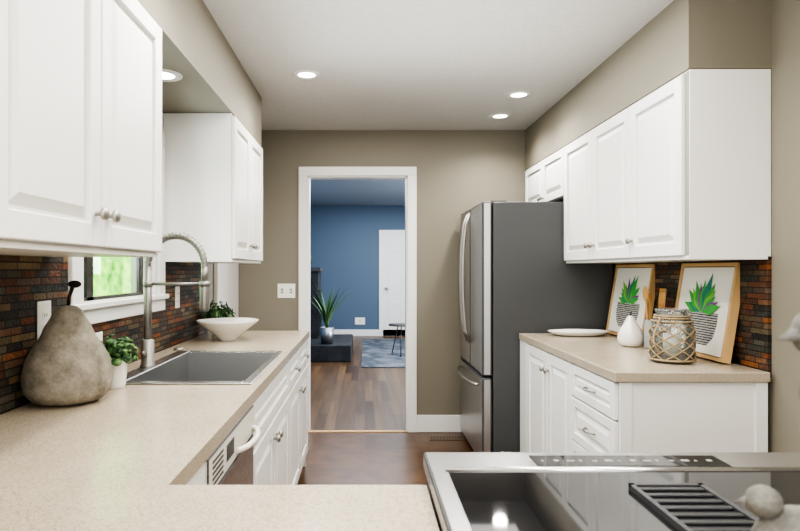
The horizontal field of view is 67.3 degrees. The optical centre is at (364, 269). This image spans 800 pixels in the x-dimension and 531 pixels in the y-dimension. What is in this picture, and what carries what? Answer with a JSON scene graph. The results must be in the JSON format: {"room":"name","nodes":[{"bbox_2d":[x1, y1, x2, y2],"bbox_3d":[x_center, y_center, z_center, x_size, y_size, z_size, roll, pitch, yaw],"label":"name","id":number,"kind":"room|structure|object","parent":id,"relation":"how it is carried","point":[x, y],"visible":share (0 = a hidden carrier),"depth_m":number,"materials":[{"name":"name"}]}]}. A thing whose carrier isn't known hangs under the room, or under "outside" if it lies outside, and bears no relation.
{"room":"kitchen","nodes":[
{"label":"kitchen","id":0,"kind":"room"},
{"bbox_2d":[101,334,138,388],"bbox_3d":[-0.872,0.316,2.090,0.159,0.186,0.159,0,0,0],"label":"potted plant","id":1,"kind":"object","parent":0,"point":[121,355],"visible":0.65,"depth_m":2.06,"materials":[{"name":"green plant"}]},
{"bbox_2d":[208,263,213,331],"bbox_3d":[-1.110,-0.055,1.485,0.120,2.750,6.810,0,0,0],"label":"wall","id":2,"kind":"structure","parent":0,"point":[211,278],"depth_m":4.10,"materials":[{"name":"brown"}]},
{"bbox_2d":[0,0,19,247],"bbox_3d":[-0.856,-0.432,0.641,0.371,0.754,0.981,0,0,0],"label":"upper cabinet","id":3,"kind":"object","parent":2,"relation":"attached to","point":[9,9],"depth_m":1.15,"materials":[{"name":"white wood"}]},
{"bbox_2d":[0,0,161,255],"bbox_3d":[-0.856,-0.432,1.500,0.371,0.754,0.981,0,0,0],"label":"upper cabinet","id":4,"kind":"object","parent":2,"relation":"attached to","point":[80,128],"depth_m":1.47,"materials":[{"name":"white wood"}]},
{"bbox_2d":[0,255,207,414],"bbox_3d":[-1.042,0.193,2.075,0.015,0.515,3.750,0,0,0],"label":"backsplash","id":5,"kind":"structure","parent":2,"relation":"attached to","point":[27,283],"depth_m":1.94,"materials":[{"name":"stone"}]},
{"bbox_2d":[37,300,50,339],"bbox_3d":[-1.031,0.165,1.930,0.007,0.130,0.080,0,0,0],"label":"outlet","id":6,"kind":"object","parent":5,"relation":"attached to","point":[43,312],"visible":0.67,"depth_m":1.92,"materials":[{"name":"white plastic"}]},
{"bbox_2d":[95,332,102,341],"bbox_3d":[-1.028,0.300,2.320,0.013,0.118,0.072,0,0,0],"label":"light switch","id":7,"kind":"object","parent":5,"relation":"attached to","point":[99,335],"visible":0.17,"depth_m":2.33,"materials":[{"name":"white plastic"}]},
{"bbox_2d":[175,286,179,307],"bbox_3d":[-1.031,0.150,3.300,0.007,0.118,0.072,0,0,0],"label":"outlet","id":8,"kind":"object","parent":5,"relation":"attached to","point":[177,297],"visible":1,"depth_m":3.29,"materials":[{"name":"white plastic"}]},
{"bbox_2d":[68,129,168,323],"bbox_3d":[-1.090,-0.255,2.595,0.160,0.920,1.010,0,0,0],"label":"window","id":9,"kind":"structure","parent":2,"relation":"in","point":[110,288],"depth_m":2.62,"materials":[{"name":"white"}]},
{"bbox_2d":[163,113,262,262],"bbox_3d":[-0.841,-0.426,3.525,0.402,0.767,0.850,0,0,0],"label":"upper cabinet","id":10,"kind":"object","parent":2,"relation":"attached to","point":[214,185],"visible":1,"depth_m":3.10,"materials":[{"name":"white wood"}]},
{"bbox_2d":[214,263,237,316],"bbox_3d":[-1.034,0.260,4.522,0.029,2.120,0.725,0,0,0],"label":"door frame","id":11,"kind":"structure","parent":2,"relation":"attached to","point":[225,282],"depth_m":4.46,"materials":[{"name":"white"}]},
{"bbox_2d":[310,336,404,429],"bbox_3d":[0.965,1.350,8.505,4.470,0.060,7.230,0,0,0],"label":"floor","id":12,"kind":"structure","parent":0,"point":[352,395],"depth_m":6.31,"materials":[{"name":"brown wood"}]},
{"bbox_2d":[311,334,352,361],"bbox_3d":[-0.674,1.200,9.350,0.948,0.240,1.500,0,0,0],"label":"hearth","id":13,"kind":"object","parent":12,"relation":"on","point":[340,349],"visible":0.5,"depth_m":8.60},
{"bbox_2d":[311,267,322,338],"bbox_3d":[-0.924,0.519,9.749,0.448,1.119,0.698,0,0,0],"label":"fireplace surround","id":14,"kind":"object","parent":13,"relation":"on","point":[316,321],"visible":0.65,"depth_m":9.45,"materials":[{"name":"stone"}]},
{"bbox_2d":[311,281,351,343],"bbox_3d":[-0.548,0.602,8.800,0.898,0.955,1.094,0,0,0],"label":"potted plant","id":15,"kind":"object","parent":13,"relation":"on","point":[326,333],"visible":0.98,"depth_m":8.73,"materials":[{"name":"green plant"}]},
{"bbox_2d":[361,339,404,367],"bbox_3d":[0.925,1.313,9.750,1.950,0.011,3.300,0,0,0],"label":"area rug","id":16,"kind":"object","parent":12,"relation":"on","point":[376,353],"visible":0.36,"depth_m":9.40,"materials":[{"name":"blue carpet"}]},
{"bbox_2d":[388,323,404,356],"bbox_3d":[0.560,1.069,9.200,0.400,0.478,0.400,0,0,0],"label":"round side table","id":17,"kind":"object","parent":16,"relation":"on","point":[397,325],"visible":0.52,"depth_m":9.14,"materials":[{"name":"grey"}]},
{"bbox_2d":[311,206,404,329],"bbox_3d":[0.965,-0.055,5.012,4.230,2.750,0.004,0,0,0],"label":"wall","id":18,"kind":"structure","parent":0,"point":[345,248],"depth_m":4.99,"materials":[{"name":"blue paint"}]},
{"bbox_2d":[355,318,364,324],"bbox_3d":[-0.100,1.020,11.993,0.200,0.140,0.013,0,0,0],"label":"outlet","id":19,"kind":"object","parent":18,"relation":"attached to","point":[359,321],"visible":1,"depth_m":11.99,"materials":[{"name":"white plastic"}]},
{"bbox_2d":[333,330,404,335],"bbox_3d":[0.965,1.255,11.992,4.230,0.130,0.013,0,0,0],"label":"baseboard","id":20,"kind":"structure","parent":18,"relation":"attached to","point":[365,332],"depth_m":11.99,"materials":[{"name":"white wood"}]},
{"bbox_2d":[379,230,404,335],"bbox_3d":[0.750,0.260,11.960,0.940,2.120,0.077,0,0,0],"label":"door","id":21,"kind":"structure","parent":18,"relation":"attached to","point":[391,276],"depth_m":11.99,"materials":[{"name":"white wood"}]},
{"bbox_2d":[311,180,404,205],"bbox_3d":[0.965,-1.340,8.565,4.470,0.120,7.110,0,0,0],"label":"ceiling","id":22,"kind":"structure","parent":0,"point":[357,192],"depth_m":9.97,"materials":[{"name":"white paint"}]},
{"bbox_2d":[238,130,525,414],"bbox_3d":[0.295,-0.055,4.950,2.930,2.750,0.120,0,0,0],"label":"wall","id":23,"kind":"structure","parent":0,"point":[459,172],"depth_m":4.89,"materials":[{"name":"brown paint"}]},
{"bbox_2d":[278,284,294,297],"bbox_3d":[-0.640,0.170,4.883,0.144,0.118,0.013,0,0,0],"label":"light switch","id":24,"kind":"object","parent":23,"relation":"attached to","point":[286,290],"visible":1,"depth_m":4.88,"materials":[{"name":"white plastic"}]},
{"bbox_2d":[299,167,416,431],"bbox_3d":[-0.060,0.240,4.950,0.960,2.160,0.156,0,0,0],"label":"door frame","id":25,"kind":"structure","parent":23,"relation":"attached to","point":[307,175],"depth_m":4.87,"materials":[{"name":"white wood"}]},
{"bbox_2d":[417,415,461,431],"bbox_3d":[0.295,1.250,4.883,2.690,0.140,0.013,0,0,0],"label":"baseboard","id":26,"kind":"structure","parent":23,"relation":"attached to","point":[438,423],"depth_m":4.88,"materials":[{"name":"white wood"}]},
{"bbox_2d":[297,432,473,484],"bbox_3d":[0.295,1.350,1.485,2.930,0.060,6.810,0,0,0],"label":"floor","id":27,"kind":"structure","parent":0,"point":[364,458],"depth_m":4.25,"materials":[{"name":"reddish-brown wood"}]},
{"bbox_2d":[186,463,204,484],"bbox_3d":[-0.706,0.885,1.286,0.650,0.869,0.283,0,0,0],"label":"base cabinet","id":28,"kind":"object","parent":27,"relation":"on","point":[199,477],"depth_m":1.38,"materials":[{"name":"white wood"}]},
{"bbox_2d":[104,471,438,530],"bbox_3d":[0.479,0.430,0.700,1.703,0.040,0.900,0,0,0],"label":"countertop","id":29,"kind":"structure","parent":28,"relation":"on","point":[167,503],"depth_m":1.03,"materials":[{"name":"beige stone"}]},
{"bbox_2d":[733,484,799,530],"bbox_3d":[0.432,0.313,0.598,0.112,0.192,0.057,0,0,0],"label":"bird figurine","id":30,"kind":"object","parent":29,"relation":"on","point":[768,507],"visible":1,"depth_m":0.59,"materials":[{"name":"ceramic"}]},
{"bbox_2d":[777,314,799,398],"bbox_3d":[0.369,0.218,0.440,0.134,0.381,0.062,0,0,0],"label":"bird figurine","id":31,"kind":"object","parent":29,"relation":"on","point":[792,334],"visible":1,"depth_m":0.44,"materials":[{"name":"ceramic"}]},
{"bbox_2d":[205,405,260,484],"bbox_3d":[-0.666,0.886,1.730,0.670,0.867,0.596,0,0,0],"label":"dishwasher","id":32,"kind":"object","parent":27,"relation":"on","point":[229,461],"visible":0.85,"depth_m":1.74,"materials":[{"name":"white painted metal"},{"name":"white plastic"},{"name":"dark grey plastic"}]},
{"bbox_2d":[252,339,308,484],"bbox_3d":[-0.706,0.885,3.507,0.650,0.869,1.078,0,0,0],"label":"base cabinet","id":33,"kind":"object","parent":27,"relation":"on","point":[280,446],"depth_m":2.85,"materials":[{"name":"white wood"}]},
{"bbox_2d":[0,331,308,530],"bbox_3d":[-0.704,0.430,2.151,0.658,0.040,3.802,0,0,0],"label":"countertop","id":34,"kind":"structure","parent":33,"relation":"on","point":[130,457],"depth_m":1.44,"materials":[{"name":"beige stone"}]},
{"bbox_2d":[21,280,112,405],"bbox_3d":[-0.925,0.221,1.870,0.258,0.377,0.258,0,0,0],"label":"pear","id":35,"kind":"object","parent":34,"relation":"on","point":[67,361],"visible":1,"depth_m":1.79,"materials":[{"name":"grey"}]},
{"bbox_2d":[140,232,209,367],"bbox_3d":[-0.791,0.122,2.465,0.292,0.562,0.134,0,0,0],"label":"faucet","id":36,"kind":"object","parent":34,"relation":"on","point":[147,352],"visible":0.81,"depth_m":2.49,"materials":[{"name":"silver metal"}]},
{"bbox_2d":[126,351,283,384],"bbox_3d":[-0.670,0.515,2.570,0.530,0.225,0.860,0,0,0],"label":"sink","id":37,"kind":"object","parent":34,"relation":"in","point":[213,367],"visible":0.42,"depth_m":2.96,"materials":[{"name":"silver metal"}]},
{"bbox_2d":[201,300,235,334],"bbox_3d":[-0.928,0.300,3.796,0.218,0.218,0.215,0,0,0],"label":"potted plant","id":38,"kind":"object","parent":34,"relation":"on","point":[215,311],"visible":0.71,"depth_m":3.77,"materials":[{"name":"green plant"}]},
{"bbox_2d":[196,317,258,340],"bbox_3d":[-0.800,0.350,3.500,0.356,0.118,0.356,0,0,0],"label":"ceramic bowl","id":39,"kind":"object","parent":34,"relation":"on","point":[229,329],"visible":1,"depth_m":3.42,"materials":[{"name":"white ceramic"}]},
{"bbox_2d":[308,430,407,431],"bbox_3d":[-0.060,1.317,4.900,0.820,0.006,0.040,0,0,0],"label":"trim","id":40,"kind":"structure","parent":27,"relation":"on","point":[357,431],"depth_m":4.88,"materials":[{"name":"brown wood"}]},
{"bbox_2d":[428,436,466,440],"bbox_3d":[0.650,1.316,4.695,0.300,0.006,0.110,0,0,0],"label":"floor vent","id":41,"kind":"object","parent":27,"relation":"in","point":[447,438],"visible":0.9,"depth_m":4.68,"materials":[{"name":"brown metal"}]},
{"bbox_2d":[520,340,523,451],"bbox_3d":[1.314,0.885,3.785,0.615,0.868,0.226,0,0,0],"label":"base cabinet","id":42,"kind":"object","parent":27,"relation":"on","point":[521,342],"depth_m":3.86,"materials":[{"name":"white wood"}]},
{"bbox_2d":[457,201,612,451],"bbox_3d":[1.156,0.431,4.366,0.928,1.778,0.908,0,0,0],"label":"fridge","id":43,"kind":"object","parent":27,"relation":"on","point":[518,274],"visible":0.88,"depth_m":3.91,"materials":[{"name":"grey metal"}]},
{"bbox_2d":[524,342,563,451],"bbox_3d":[1.314,0.885,3.331,0.615,0.868,0.801,0,0,0],"label":"base cabinet","id":44,"kind":"object","parent":27,"relation":"on","point":[543,370],"depth_m":3.40,"materials":[{"name":"white wood"}]},
{"bbox_2d":[423,452,799,530],"bbox_3d":[0.520,0.842,0.988,0.800,0.956,0.615,0,0,0],"label":"range","id":45,"kind":"object","parent":27,"relation":"on","point":[585,491],"visible":0.98,"depth_m":1.02,"materials":[{"name":"grey metal"}]},
{"bbox_2d":[564,360,767,451],"bbox_3d":[1.314,0.885,2.706,0.615,0.868,0.573,0,0,0],"label":"base cabinet","id":46,"kind":"object","parent":27,"relation":"on","point":[566,406],"depth_m":2.42,"materials":[{"name":"white wood"}]},
{"bbox_2d":[519,333,769,381],"bbox_3d":[1.312,0.430,3.150,0.623,0.040,1.499,0,0,0],"label":"countertop","id":47,"kind":"structure","parent":46,"relation":"on","point":[608,356],"depth_m":2.63,"materials":[{"name":"beige stone"}]},
{"bbox_2d":[548,329,608,336],"bbox_3d":[1.330,0.393,3.740,0.380,0.032,0.209,0,0,0],"label":"plate","id":48,"kind":"object","parent":47,"relation":"on","point":[580,332],"visible":1,"depth_m":3.69,"materials":[{"name":"white ceramic"}]},
{"bbox_2d":[606,264,654,334],"bbox_3d":[1.600,0.187,3.610,0.106,0.440,0.500,0,0,0],"label":"framed picture","id":49,"kind":"object","parent":47,"relation":"on","point":[629,284],"visible":0.71,"depth_m":3.61,"materials":[{"name":"white paper"}]},
{"bbox_2d":[617,312,643,346],"bbox_3d":[1.425,0.316,3.220,0.132,0.186,0.132,0,0,0],"label":"pear","id":50,"kind":"object","parent":47,"relation":"on","point":[630,333],"visible":1,"depth_m":3.18,"materials":[{"name":"white ceramic"}]},
{"bbox_2d":[643,286,666,348],"bbox_3d":[1.505,0.246,3.137,0.084,0.325,0.154,0,0,0],"label":"utensil holder","id":51,"kind":"object","parent":47,"relation":"on","point":[661,300],"visible":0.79,"depth_m":3.13,"materials":[{"name":"white"}]},
{"bbox_2d":[647,308,696,363],"bbox_3d":[1.362,0.291,2.680,0.213,0.235,0.197,0,0,0],"label":"jar","id":52,"kind":"object","parent":47,"relation":"on","point":[671,351],"visible":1,"depth_m":2.62,"materials":[{"name":"beige"}]},
{"bbox_2d":[672,262,739,363],"bbox_3d":[1.600,0.187,2.830,0.106,0.440,0.460,0,0,0],"label":"framed picture","id":53,"kind":"object","parent":47,"relation":"on","point":[708,295],"visible":0.77,"depth_m":2.74,"materials":[{"name":"white paper"}]},
{"bbox_2d":[203,0,673,129],"bbox_3d":[0.295,-1.200,1.545,2.930,0.120,6.930,0,0,0],"label":"ceiling","id":54,"kind":"structure","parent":0,"point":[423,64],"depth_m":3.17,"materials":[{"name":"white paint"}]},
{"bbox_2d":[138,0,260,145],"bbox_3d":[-0.868,-0.977,1.085,0.365,0.327,5.770,0,0,0],"label":"soffit","id":55,"kind":"structure","parent":54,"relation":"attached to","point":[199,56],"depth_m":2.69,"materials":[{"name":"brown paint"}]},
{"bbox_2d":[162,69,182,81],"bbox_3d":[-0.845,-0.810,2.500,0.166,0.006,0.166,0,0,0],"label":"recessed light","id":56,"kind":"object","parent":55,"relation":"attached to","point":[170,74],"visible":0.5,"depth_m":2.50,"materials":[{"name":"white"}]},
{"bbox_2d":[292,70,320,79],"bbox_3d":[-0.340,-1.137,3.500,0.166,0.006,0.166,0,0,0],"label":"recessed light","id":57,"kind":"object","parent":54,"relation":"in","point":[307,74],"visible":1,"depth_m":3.49,"materials":[{"name":"white"}]},
{"bbox_2d":[489,113,511,118],"bbox_3d":[1.000,-1.137,4.440,0.166,0.006,0.166,0,0,0],"label":"recessed light","id":58,"kind":"object","parent":54,"relation":"in","point":[499,116],"visible":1,"depth_m":4.43,"materials":[{"name":"white"}]},
{"bbox_2d":[506,91,531,98],"bbox_3d":[1.000,-1.137,3.900,0.166,0.006,0.166,0,0,0],"label":"recessed light","id":59,"kind":"object","parent":54,"relation":"in","point":[520,94],"visible":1,"depth_m":3.89,"materials":[{"name":"white"}]},
{"bbox_2d":[525,0,771,169],"bbox_3d":[1.472,-0.977,3.655,0.335,0.327,2.470,0,0,0],"label":"soffit","id":60,"kind":"structure","parent":54,"relation":"attached to","point":[674,39],"depth_m":2.65,"materials":[{"name":"brown paint"}]},
{"bbox_2d":[613,0,799,451],"bbox_3d":[1.700,-0.055,1.485,0.120,2.750,6.810,0,0,0],"label":"wall","id":61,"kind":"structure","parent":0,"point":[783,416],"depth_m":2.34,"materials":[{"name":"brown paint"}]},
{"bbox_2d":[525,149,560,201],"bbox_3d":[1.463,-0.645,4.380,0.346,0.329,0.960,0,0,0],"label":"upper cabinet","id":62,"kind":"object","parent":61,"relation":"attached to","point":[543,179],"depth_m":4.32,"materials":[{"name":"white wood"}]},
{"bbox_2d":[561,112,648,262],"bbox_3d":[1.463,-0.432,3.386,0.346,0.754,1.028,0,0,0],"label":"upper cabinet","id":63,"kind":"object","parent":61,"relation":"attached to","point":[591,163],"depth_m":3.39,"materials":[{"name":"white wood"}]},
{"bbox_2d":[615,256,771,381],"bbox_3d":[1.633,0.198,3.160,0.015,0.505,1.480,0,0,0],"label":"backsplash","id":64,"kind":"structure","parent":61,"relation":"attached to","point":[752,347],"depth_m":2.54,"materials":[{"name":"stone"}]},
{"bbox_2d":[621,69,770,260],"bbox_3d":[1.463,-0.432,2.707,0.346,0.754,0.574,0,0,0],"label":"upper cabinet","id":65,"kind":"object","parent":61,"relation":"attached to","point":[677,169],"depth_m":2.42,"materials":[{"name":"white wood"}]}
]}

